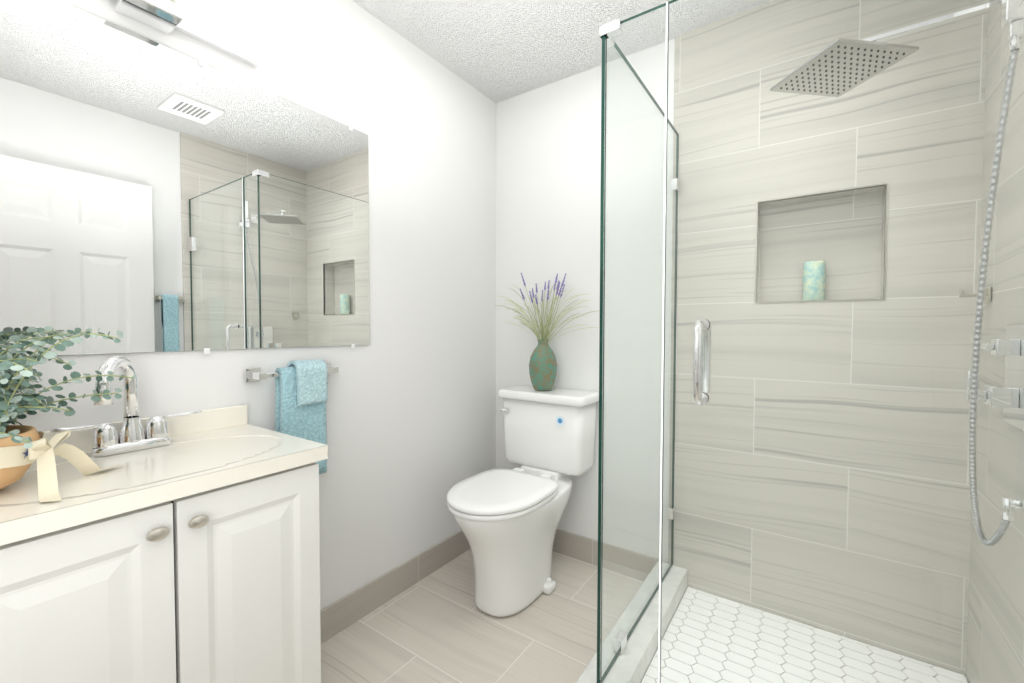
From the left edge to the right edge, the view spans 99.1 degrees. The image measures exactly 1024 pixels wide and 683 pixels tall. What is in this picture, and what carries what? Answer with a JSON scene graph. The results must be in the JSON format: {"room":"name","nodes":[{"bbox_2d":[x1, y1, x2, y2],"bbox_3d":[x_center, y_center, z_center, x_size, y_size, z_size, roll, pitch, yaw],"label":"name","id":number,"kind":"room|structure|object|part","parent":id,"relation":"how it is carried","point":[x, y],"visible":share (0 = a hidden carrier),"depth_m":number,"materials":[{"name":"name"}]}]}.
{"room":"bathroom","nodes":[
{"label":"bathroom","id":0,"kind":"room"},
{"bbox_2d":[9,0,495,609],"bbox_3d":[-0.744,-0.099,1.639,0.100,2.440,2.650,1,2,35],"label":"wall","id":1,"kind":"structure","parent":0,"point":[411,418],"depth_m":1.86,"materials":[{"name":"white paint"}]},
{"bbox_2d":[0,0,369,355],"bbox_3d":[-0.901,-0.393,1.303,0.009,0.861,1.131,1,2,35],"label":"mirror","id":2,"kind":"object","parent":1,"relation":"attached to","point":[156,197],"visible":1,"depth_m":1.21,"materials":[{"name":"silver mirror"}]},
{"bbox_2d":[114,0,271,66],"bbox_3d":[-0.946,-0.925,1.137,0.105,0.150,0.584,1,2,35],"label":"sconce","id":3,"kind":"object","parent":1,"relation":"attached to","point":[230,28],"visible":1,"depth_m":1.23,"materials":[{"name":"white glass"}]},
{"bbox_2d":[244,359,338,473],"bbox_3d":[-0.727,0.264,1.493,0.103,0.403,0.300,1,2,35],"label":"towel rail","id":4,"kind":"object","parent":1,"relation":"attached to","point":[301,388],"visible":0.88,"depth_m":1.46,"materials":[{"name":"blue fabric"}]},
{"bbox_2d":[320,530,470,643],"bbox_3d":[-0.743,1.064,1.579,0.012,0.120,2.300,1,2,35],"label":"baseboard","id":5,"kind":"structure","parent":1,"relation":"attached to","point":[341,614],"depth_m":1.87,"materials":[{"name":"tile"}]},
{"bbox_2d":[321,549,643,682],"bbox_3d":[0.092,1.169,1.097,2.137,0.060,2.650,1,2,35],"label":"floor","id":6,"kind":"structure","parent":0,"point":[438,626],"depth_m":1.67,"materials":[{"name":"tile"}]},
{"bbox_2d":[0,356,327,682],"bbox_3d":[-0.849,0.588,1.006,0.467,1.104,0.656,1,2,35],"label":"bathroom vanity","id":7,"kind":"object","parent":6,"relation":"on","point":[181,547],"visible":0.98,"depth_m":0.92,"materials":[{"name":"painted wood"},{"name":"cultured marble"},{"name":"brushed nickel"}]},
{"bbox_2d":[0,326,135,501],"bbox_3d":[-0.984,0.109,0.773,0.394,0.343,0.497,1,2,35],"label":"potted plant","id":8,"kind":"object","parent":7,"relation":"on","point":[23,448],"visible":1,"depth_m":0.83,"materials":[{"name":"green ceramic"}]},
{"bbox_2d":[447,385,598,616],"bbox_3d":[0.026,0.682,1.961,0.484,0.864,0.768,1,2,35],"label":"toilet","id":9,"kind":"object","parent":6,"relation":"on","point":[507,520],"visible":1,"depth_m":1.88,"materials":[{"name":"white ceramic"}]},
{"bbox_3d":[-0.044,0.637,1.858,0.392,0.046,0.520,1,2,35],"label":"seat","id":10,"kind":"part","parent":9,"relation":"part of","materials":[{"name":"white plastic"}]},
{"bbox_2d":[494,273,599,390],"bbox_3d":[0.102,-0.047,2.102,0.564,0.584,0.386,1,2,35],"label":"vase","id":11,"kind":"object","parent":9,"relation":"on","point":[543,367],"visible":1,"depth_m":2.14,"materials":[{"name":"ceramic"}]},
{"bbox_3d":[0.177,0.456,2.172,0.484,0.424,0.239,1,2,35],"label":"tank","id":12,"kind":"part","parent":9,"relation":"part of","materials":[{"name":"white ceramic"}]},
{"bbox_2d":[641,587,967,682],"bbox_3d":[0.915,1.112,1.366,0.864,0.043,0.745,1,2,35],"label":"shower floor","id":13,"kind":"structure","parent":6,"relation":"on","point":[762,639],"depth_m":1.52,"materials":[{"name":"white tile"}]},
{"bbox_2d":[352,0,773,102],"bbox_3d":[0.098,-1.329,1.025,2.137,0.060,2.650,1,2,35],"label":"ceiling","id":14,"kind":"structure","parent":0,"point":[496,51],"depth_m":1.86,"materials":[{"name":"white paint"}]},
{"bbox_2d":[496,0,987,675],"bbox_3d":[0.772,-0.107,2.043,1.937,2.440,0.264,1,2,35],"label":"wall","id":15,"kind":"structure","parent":0,"point":[687,81],"depth_m":1.71,"materials":[{"name":"tile"}]},
{"bbox_2d":[552,529,657,580],"bbox_3d":[0.289,1.046,2.257,0.916,0.120,0.012,1,2,35],"label":"baseboard","id":16,"kind":"structure","parent":15,"relation":"attached to","point":[578,547],"depth_m":2.17,"materials":[{"name":"tile"}]},
{"bbox_2d":[576,561,687,682],"bbox_3d":[0.825,1.074,1.348,0.994,0.120,0.876,1,2,35],"label":"sill","id":17,"kind":"structure","parent":15,"relation":"attached to","point":[588,674],"depth_m":1.53,"materials":[{"name":"stone"}]},
{"bbox_2d":[597,0,1023,682],"bbox_3d":[0.848,0.064,1.305,0.942,1.900,0.872,1,2,35],"label":"glass","id":18,"kind":"object","parent":17,"relation":"on","point":[609,32],"visible":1,"depth_m":1.13,"materials":[{"name":"clear glass"}]},
{"bbox_2d":[803,261,824,300],"bbox_3d":[1.158,-0.230,1.676,0.070,0.148,0.070,1,2,35],"label":"candle","id":19,"kind":"object","parent":15,"relation":"in","point":[815,280],"depth_m":1.65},
{"bbox_2d":[966,0,1023,682],"bbox_3d":[1.249,-0.077,1.040,0.012,2.440,0.851,1,2,35],"label":"wall","id":20,"kind":"structure","parent":0,"point":[982,414],"depth_m":1.22,"materials":[{"name":"tile"}]},
{"bbox_2d":[770,0,1023,545],"bbox_3d":[1.070,-0.225,1.277,0.555,1.429,0.484,1,2,35],"label":"shower fixture","id":21,"kind":"object","parent":20,"relation":"attached to","point":[1016,357],"depth_m":1.11,"materials":[{"name":"silver metal"}]}
]}

